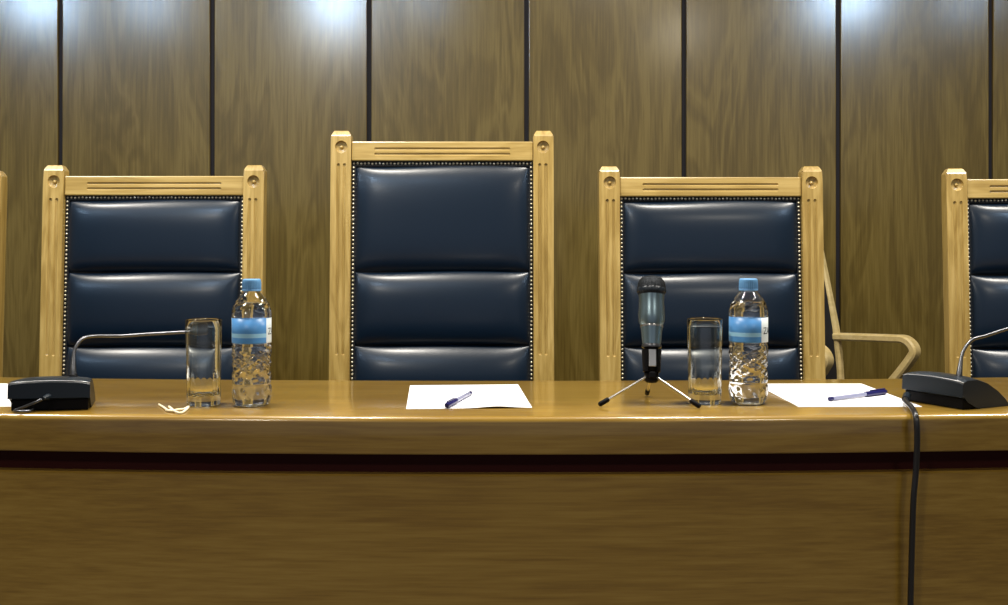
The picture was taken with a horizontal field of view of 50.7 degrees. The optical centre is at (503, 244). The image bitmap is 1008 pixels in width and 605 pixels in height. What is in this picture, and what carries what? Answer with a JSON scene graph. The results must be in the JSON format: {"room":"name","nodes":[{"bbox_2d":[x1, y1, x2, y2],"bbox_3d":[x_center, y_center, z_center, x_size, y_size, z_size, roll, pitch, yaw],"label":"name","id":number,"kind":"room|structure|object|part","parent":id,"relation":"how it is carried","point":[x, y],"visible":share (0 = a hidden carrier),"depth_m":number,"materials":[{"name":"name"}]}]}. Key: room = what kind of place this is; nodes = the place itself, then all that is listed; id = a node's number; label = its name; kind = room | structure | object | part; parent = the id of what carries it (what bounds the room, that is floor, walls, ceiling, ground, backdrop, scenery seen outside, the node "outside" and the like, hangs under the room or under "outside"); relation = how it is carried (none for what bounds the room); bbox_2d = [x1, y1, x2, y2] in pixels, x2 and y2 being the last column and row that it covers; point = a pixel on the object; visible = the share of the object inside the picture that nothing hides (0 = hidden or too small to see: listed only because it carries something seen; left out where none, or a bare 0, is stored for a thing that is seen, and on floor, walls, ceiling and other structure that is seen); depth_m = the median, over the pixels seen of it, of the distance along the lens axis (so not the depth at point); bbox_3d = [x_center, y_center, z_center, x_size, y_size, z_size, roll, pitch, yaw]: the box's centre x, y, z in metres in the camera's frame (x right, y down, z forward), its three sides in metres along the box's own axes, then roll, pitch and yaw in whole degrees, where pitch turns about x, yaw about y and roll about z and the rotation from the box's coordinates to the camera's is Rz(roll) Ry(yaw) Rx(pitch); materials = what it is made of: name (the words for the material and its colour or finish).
{"room":"courtroom","nodes":[
{"label":"courtroom","id":0,"kind":"room"},
{"bbox_2d":[0,0,1007,380],"bbox_3d":[-0.177,-0.400,4.057,7.555,2.900,0.127,0,0,0],"label":"wall","id":1,"kind":"structure","parent":0,"point":[884,97],"depth_m":4.00,"materials":[{"name":"brown wood"}]},
{"bbox_3d":[-1.953,-0.395,4.012,0.554,2.890,0.026,0,0,0],"label":"wall panel","id":2,"kind":"part","parent":1,"relation":"part of","materials":[{"name":"brown wood"}]},
{"bbox_3d":[-1.382,-0.395,4.012,0.554,2.890,0.026,0,0,0],"label":"wall panel","id":3,"kind":"part","parent":1,"relation":"part of","materials":[{"name":"brown wood"}]},
{"bbox_3d":[-0.802,-0.395,4.012,0.573,2.890,0.026,0,0,0],"label":"wall panel","id":4,"kind":"part","parent":1,"relation":"part of","materials":[{"name":"brown wood"}]},
{"bbox_3d":[-0.211,-0.395,4.012,0.574,2.890,0.026,0,0,0],"label":"wall panel","id":5,"kind":"part","parent":1,"relation":"part of","materials":[{"name":"brown wood"}]},
{"bbox_3d":[0.380,-0.395,4.012,0.574,2.890,0.026,0,0,0],"label":"wall panel","id":6,"kind":"part","parent":1,"relation":"part of","materials":[{"name":"brown wood"}]},
{"bbox_3d":[0.966,-0.395,4.012,0.563,2.890,0.026,0,0,0],"label":"wall panel","id":7,"kind":"part","parent":1,"relation":"part of","materials":[{"name":"brown wood"}]},
{"bbox_3d":[1.543,-0.395,4.012,0.556,2.890,0.026,0,0,0],"label":"wall panel","id":8,"kind":"part","parent":1,"relation":"part of","materials":[{"name":"brown wood"}]},
{"bbox_3d":[2.117,-0.395,4.012,0.558,2.890,0.026,0,0,0],"label":"wall panel","id":9,"kind":"part","parent":1,"relation":"part of","materials":[{"name":"brown wood"}]},
{"bbox_3d":[0.000,1.100,0.460,7.400,0.100,7.320,0,0,0],"label":"floor","id":10,"kind":"structure","parent":0,"visible":0},
{"bbox_2d":[0,171,6,376],"bbox_3d":[-1.688,0.422,2.692,0.605,1.256,0.564,0,0,0],"label":"chair","id":11,"kind":"object","parent":10,"relation":"on","point":[3,178],"visible":0.58,"depth_m":2.94,"materials":[{"name":"brown wood"}]},
{"bbox_2d":[39,165,266,379],"bbox_3d":[-0.960,0.415,2.677,0.605,1.270,0.564,0,0,0],"label":"chair","id":12,"kind":"object","parent":10,"relation":"on","point":[120,254],"visible":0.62,"depth_m":2.91,"materials":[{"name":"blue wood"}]},
{"bbox_3d":[-1.235,0.216,2.917,0.056,0.870,0.085,0,0,0],"label":"post","id":13,"kind":"part","parent":12,"relation":"part of","materials":[{"name":"brown wood"}]},
{"bbox_2d":[66,346,232,379],"bbox_3d":[-0.960,0.379,2.900,0.477,0.207,0.056,0,0,0],"label":"leather cushion","id":14,"kind":"object","parent":12,"relation":"on","point":[94,362],"depth_m":2.89,"materials":[{"name":"blue leather"}]},
{"bbox_3d":[-0.960,0.216,2.912,0.489,0.700,0.040,0,0,0],"label":"nailhead trim","id":15,"kind":"part","parent":12,"relation":"part of","materials":[{"name":"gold metal"}]},
{"bbox_2d":[67,272,238,345],"bbox_3d":[-0.960,0.175,2.913,0.477,0.206,0.050,0,0,0],"label":"leather cushion","id":16,"kind":"object","parent":12,"relation":"on","point":[97,302],"depth_m":2.90,"materials":[{"name":"blue leather"}]},
{"bbox_2d":[68,200,239,271],"bbox_3d":[-0.960,-0.027,2.926,0.477,0.202,0.045,0,0,0],"label":"leather cushion","id":17,"kind":"object","parent":12,"relation":"on","point":[104,235],"depth_m":2.91,"materials":[{"name":"blue leather"}]},
{"bbox_3d":[-0.960,-0.162,2.939,0.492,0.055,0.034,0,0,0],"label":"rail","id":18,"kind":"part","parent":12,"relation":"part of","materials":[{"name":"brown wood"}]},
{"bbox_3d":[-0.686,0.216,2.917,0.056,0.870,0.085,0,0,0],"label":"post","id":19,"kind":"part","parent":12,"relation":"part of","materials":[{"name":"brown wood"}]},
{"bbox_2d":[329,131,553,380],"bbox_3d":[-0.171,0.367,2.700,0.616,1.367,0.569,0,0,0],"label":"chair","id":20,"kind":"object","parent":10,"relation":"on","point":[442,253],"visible":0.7,"depth_m":2.93,"materials":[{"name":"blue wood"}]},
{"bbox_3d":[-0.451,0.167,2.939,0.056,0.967,0.090,0,0,0],"label":"post","id":21,"kind":"part","parent":20,"relation":"part of","materials":[{"name":"brown wood"}]},
{"bbox_3d":[-0.171,-0.259,2.964,0.503,0.055,0.034,0,0,0],"label":"rail","id":22,"kind":"part","parent":20,"relation":"part of","materials":[{"name":"brown wood"}]},
{"bbox_2d":[354,345,529,380],"bbox_3d":[-0.171,0.378,2.920,0.488,0.207,0.056,0,0,0],"label":"leather cushion","id":23,"kind":"object","parent":20,"relation":"on","point":[371,362],"depth_m":2.91,"materials":[{"name":"blue leather"}]},
{"bbox_2d":[354,271,529,344],"bbox_3d":[-0.171,0.174,2.933,0.488,0.206,0.050,0,0,0],"label":"leather cushion","id":24,"kind":"object","parent":20,"relation":"on","point":[391,307],"depth_m":2.92,"materials":[{"name":"blue leather"}]},
{"bbox_2d":[355,166,528,270],"bbox_3d":[-0.171,-0.075,2.950,0.488,0.297,0.048,0,0,0],"label":"leather cushion","id":25,"kind":"object","parent":20,"relation":"on","point":[408,218],"depth_m":2.93,"materials":[{"name":"blue leather"}]},
{"bbox_3d":[0.109,0.167,2.939,0.056,0.967,0.090,0,0,0],"label":"post","id":26,"kind":"part","parent":20,"relation":"part of","materials":[{"name":"brown wood"}]},
{"bbox_2d":[0,377,1007,604],"bbox_3d":[0.000,0.661,2.058,4.600,0.777,0.736,0,0,0],"label":"table","id":27,"kind":"object","parent":10,"relation":"on","point":[324,492],"visible":0.96,"depth_m":1.71,"materials":[{"name":"brown wood"}]},
{"bbox_2d":[0,384,10,406],"bbox_3d":[-0.930,0.273,1.944,0.209,0.001,0.297,0,0,0],"label":"sheet","id":28,"kind":"object","parent":27,"relation":"on","point":[4,402],"visible":0.17,"depth_m":1.90,"materials":[{"name":"white paper"}]},
{"bbox_2d":[7,330,185,412],"bbox_3d":[-0.669,0.210,1.819,0.313,0.126,0.134,0,0,-12],"label":"microphone","id":29,"kind":"object","parent":27,"relation":"on","point":[71,392],"visible":0.97,"depth_m":1.75,"materials":[{"name":"black plastic"}]},
{"bbox_3d":[-0.749,0.226,1.752,0.131,0.007,0.006,0,0,-7],"label":"edge trim","id":30,"kind":"part","parent":29,"relation":"part of","materials":[{"name":"grey metal"}]},
{"bbox_2d":[158,404,189,413],"bbox_3d":[-0.544,0.270,1.768,0.042,0.005,0.112,0,0,-27],"label":"scrap","id":31,"kind":"object","parent":27,"relation":"on","point":[170,409],"visible":1,"depth_m":1.75,"materials":[{"name":"beige paper"}]},
{"bbox_2d":[185,318,221,406],"bbox_3d":[-0.513,0.200,1.821,0.060,0.146,0.060,0,0,0],"label":"water tumbler","id":32,"kind":"object","parent":27,"relation":"on","point":[203,335],"visible":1,"depth_m":1.80,"materials":[{"name":"clear glass"}]},
{"bbox_2d":[231,279,271,406],"bbox_3d":[-0.430,0.165,1.816,0.067,0.214,0.067,0,0,-40],"label":"water bottle","id":33,"kind":"object","parent":27,"relation":"on","point":[251,312],"visible":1,"depth_m":1.79,"materials":[{"name":"clear plastic"}]},
{"bbox_2d":[406,384,531,408],"bbox_3d":[-0.068,0.271,1.923,0.210,0.004,0.297,0,0,-4],"label":"sheet","id":34,"kind":"object","parent":27,"relation":"on","point":[510,395],"visible":0.98,"depth_m":1.91,"materials":[{"name":"white paper"}]},
{"bbox_2d":[444,391,472,407],"bbox_3d":[-0.078,0.267,1.850,0.010,0.012,0.163,0,0,13],"label":"ballpoint pen","id":35,"kind":"object","parent":34,"relation":"on","point":[453,401],"visible":1,"depth_m":1.81,"materials":[{"name":"blue"}]},
{"bbox_3d":[0.000,0.709,1.852,4.600,0.683,0.304,0,0,0],"label":"panel","id":36,"kind":"part","parent":27,"relation":"part of","materials":[{"name":"brown wood"}]},
{"bbox_2d":[598,349,700,407],"bbox_3d":[0.243,0.225,1.847,0.170,0.094,0.160,0,0,0],"label":"tripod stand","id":37,"kind":"object","parent":27,"relation":"on","point":[650,377],"visible":0.94,"depth_m":1.82,"materials":[{"name":"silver metal"}]},
{"bbox_3d":[0.208,0.244,1.811,0.081,0.041,0.005,0,0,-22],"label":"leg","id":38,"kind":"part","parent":37,"relation":"part of","materials":[{"name":"silver metal"}]},
{"bbox_2d":[637,275,665,371],"bbox_3d":[0.258,0.136,1.853,0.052,0.167,0.071,0,0,0],"label":"handheld microphone","id":39,"kind":"object","parent":37,"relation":"on","point":[651,289],"visible":0.99,"depth_m":1.84,"materials":[{"name":"black plastic"}]},
{"bbox_2d":[637,275,665,294],"bbox_3d":[0.258,0.073,1.863,0.052,0.040,0.051,0,0,0],"label":"grille","id":40,"kind":"object","parent":39,"relation":"attached to","point":[650,284],"depth_m":1.85,"materials":[{"name":"black metal"}]},
{"bbox_3d":[0.255,0.196,1.835,0.026,0.049,0.033,0,0,0],"label":"handle","id":41,"kind":"part","parent":39,"relation":"part of","materials":[{"name":"black plastic"}]},
{"bbox_3d":[0.254,0.193,1.823,0.014,0.030,0.010,0,0,0],"label":"silver plate","id":42,"kind":"part","parent":39,"relation":"part of","materials":[{"name":"grey metal"}]},
{"bbox_3d":[0.289,0.244,1.801,0.074,0.041,0.005,0,0,40],"label":"leg","id":43,"kind":"part","parent":37,"relation":"part of","materials":[{"name":"silver metal"}]},
{"bbox_2d":[687,318,722,404],"bbox_3d":[0.346,0.200,1.838,0.060,0.146,0.060,0,0,-17],"label":"water tumbler","id":44,"kind":"object","parent":27,"relation":"on","point":[704,335],"visible":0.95,"depth_m":1.81,"materials":[{"name":"clear glass"}]},
{"bbox_2d":[728,278,767,404],"bbox_3d":[0.422,0.165,1.838,0.067,0.214,0.067,0,0,-8],"label":"water bottle","id":45,"kind":"object","parent":27,"relation":"on","point":[748,311],"visible":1,"depth_m":1.81,"materials":[{"name":"clear plastic"}]},
{"bbox_2d":[768,384,921,406],"bbox_3d":[0.599,0.273,1.942,0.209,0.001,0.297,0,0,0],"label":"sheet","id":46,"kind":"object","parent":27,"relation":"on","point":[799,395],"visible":0.84,"depth_m":1.91,"materials":[{"name":"white paper"}]},
{"bbox_2d":[828,388,887,400],"bbox_3d":[0.630,0.266,1.895,0.156,0.012,0.010,0,0,-34],"label":"ballpoint pen","id":47,"kind":"object","parent":46,"relation":"on","point":[882,391],"visible":1,"depth_m":1.90,"materials":[{"name":"blue"}]},
{"bbox_2d":[902,327,1007,604],"bbox_3d":[0.728,0.582,1.801,0.698,0.962,0.148,0,0,-27],"label":"microphone","id":48,"kind":"object","parent":27,"relation":"on","point":[957,391],"visible":1,"depth_m":1.78,"materials":[{"name":"black plastic"}]},
{"bbox_3d":[0.728,0.226,1.813,0.006,0.007,0.128,0,0,-27],"label":"edge trim","id":49,"kind":"part","parent":48,"relation":"part of","materials":[{"name":"grey metal"}]},
{"bbox_2d":[598,166,825,380],"bbox_3d":[0.567,0.417,2.677,0.612,1.266,0.564,0,0,0],"label":"chair","id":50,"kind":"object","parent":10,"relation":"on","point":[700,235],"visible":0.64,"depth_m":2.91,"materials":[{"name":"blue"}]},
{"bbox_3d":[0.289,0.218,2.917,0.057,0.868,0.085,0,0,0],"label":"post","id":51,"kind":"part","parent":50,"relation":"part of","materials":[{"name":"brown wood"}]},
{"bbox_3d":[0.567,-0.159,2.939,0.498,0.055,0.034,0,0,0],"label":"rail","id":52,"kind":"part","parent":50,"relation":"part of","materials":[{"name":"brown wood"}]},
{"bbox_2d":[624,201,796,272],"bbox_3d":[0.567,-0.024,2.926,0.483,0.202,0.045,0,0,0],"label":"leather cushion","id":53,"kind":"object","parent":50,"relation":"on","point":[660,236],"depth_m":2.91,"materials":[{"name":"blue leather"}]},
{"bbox_3d":[0.567,0.218,2.912,0.495,0.698,0.040,0,0,0],"label":"nailhead trim","id":54,"kind":"part","parent":50,"relation":"part of","materials":[{"name":"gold metal"}]},
{"bbox_2d":[624,272,797,346],"bbox_3d":[0.567,0.177,2.913,0.483,0.205,0.050,0,0,0],"label":"leather cushion","id":55,"kind":"object","parent":50,"relation":"on","point":[687,295],"depth_m":2.90,"materials":[{"name":"blue leather"}]},
{"bbox_2d":[624,347,798,380],"bbox_3d":[0.567,0.380,2.900,0.483,0.206,0.056,0,0,0],"label":"leather cushion","id":56,"kind":"object","parent":50,"relation":"on","point":[783,362],"depth_m":2.89,"materials":[{"name":"blue leather"}]},
{"bbox_3d":[0.845,0.218,2.917,0.057,0.868,0.085,0,0,0],"label":"post","id":57,"kind":"part","parent":50,"relation":"part of","materials":[{"name":"brown wood"}]},
{"bbox_2d":[824,254,920,378],"bbox_3d":[1.107,0.516,3.573,0.520,1.074,0.525,0,0,-37],"label":"armchair","id":58,"kind":"object","parent":10,"relation":"on","point":[834,365],"visible":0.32,"depth_m":3.80,"materials":[{"name":"brown wood"}]},
{"bbox_3d":[0.914,0.463,3.433,0.042,0.313,0.331,0,0,-37],"label":"armrest","id":59,"kind":"part","parent":58,"relation":"part of","materials":[{"name":"brown wood"}]},
{"bbox_3d":[0.989,0.310,3.731,0.446,0.560,0.102,0,0,-37],"label":"backrest","id":60,"kind":"part","parent":58,"relation":"part of","materials":[{"name":"beige wood"}]},
{"bbox_3d":[1.296,0.463,3.719,0.042,0.313,0.331,0,0,-37],"label":"armrest","id":61,"kind":"part","parent":58,"relation":"part of","materials":[{"name":"brown wood"}]},
{"bbox_2d":[941,169,1007,377],"bbox_3d":[1.504,0.420,2.667,0.605,1.261,0.564,0,0,3],"label":"chair","id":62,"kind":"object","parent":10,"relation":"on","point":[974,211],"visible":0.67,"depth_m":2.91,"materials":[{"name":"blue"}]},
{"bbox_3d":[1.242,0.222,2.921,0.056,0.864,0.085,0,0,3],"label":"post","id":63,"kind":"part","parent":62,"relation":"part of","materials":[{"name":"brown wood"}]},
{"bbox_3d":[1.518,-0.154,2.929,0.492,0.054,0.034,0,0,3],"label":"rail","id":64,"kind":"part","parent":62,"relation":"part of","materials":[{"name":"brown wood"}]},
{"bbox_3d":[1.516,0.222,2.901,0.489,0.695,0.040,0,0,3],"label":"nailhead trim","id":65,"kind":"part","parent":62,"relation":"part of","materials":[{"name":"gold metal"}]},
{"bbox_2d":[970,203,1007,273],"bbox_3d":[1.517,-0.019,2.916,0.477,0.201,0.045,0,0,3],"label":"leather cushion","id":66,"kind":"object","parent":62,"relation":"on","point":[988,221],"depth_m":2.91,"materials":[{"name":"blue leather"}]},
{"bbox_2d":[971,275,1007,347],"bbox_3d":[1.516,0.181,2.903,0.477,0.204,0.050,0,0,3],"label":"leather cushion","id":67,"kind":"object","parent":62,"relation":"on","point":[989,293],"depth_m":2.90,"materials":[{"name":"blue leather"}]},
{"bbox_2d":[973,349,1007,377],"bbox_3d":[1.516,0.383,2.890,0.477,0.206,0.056,0,0,3],"label":"leather cushion","id":68,"kind":"object","parent":62,"relation":"on","point":[987,363],"depth_m":2.90,"materials":[{"name":"blue leather"}]}
]}

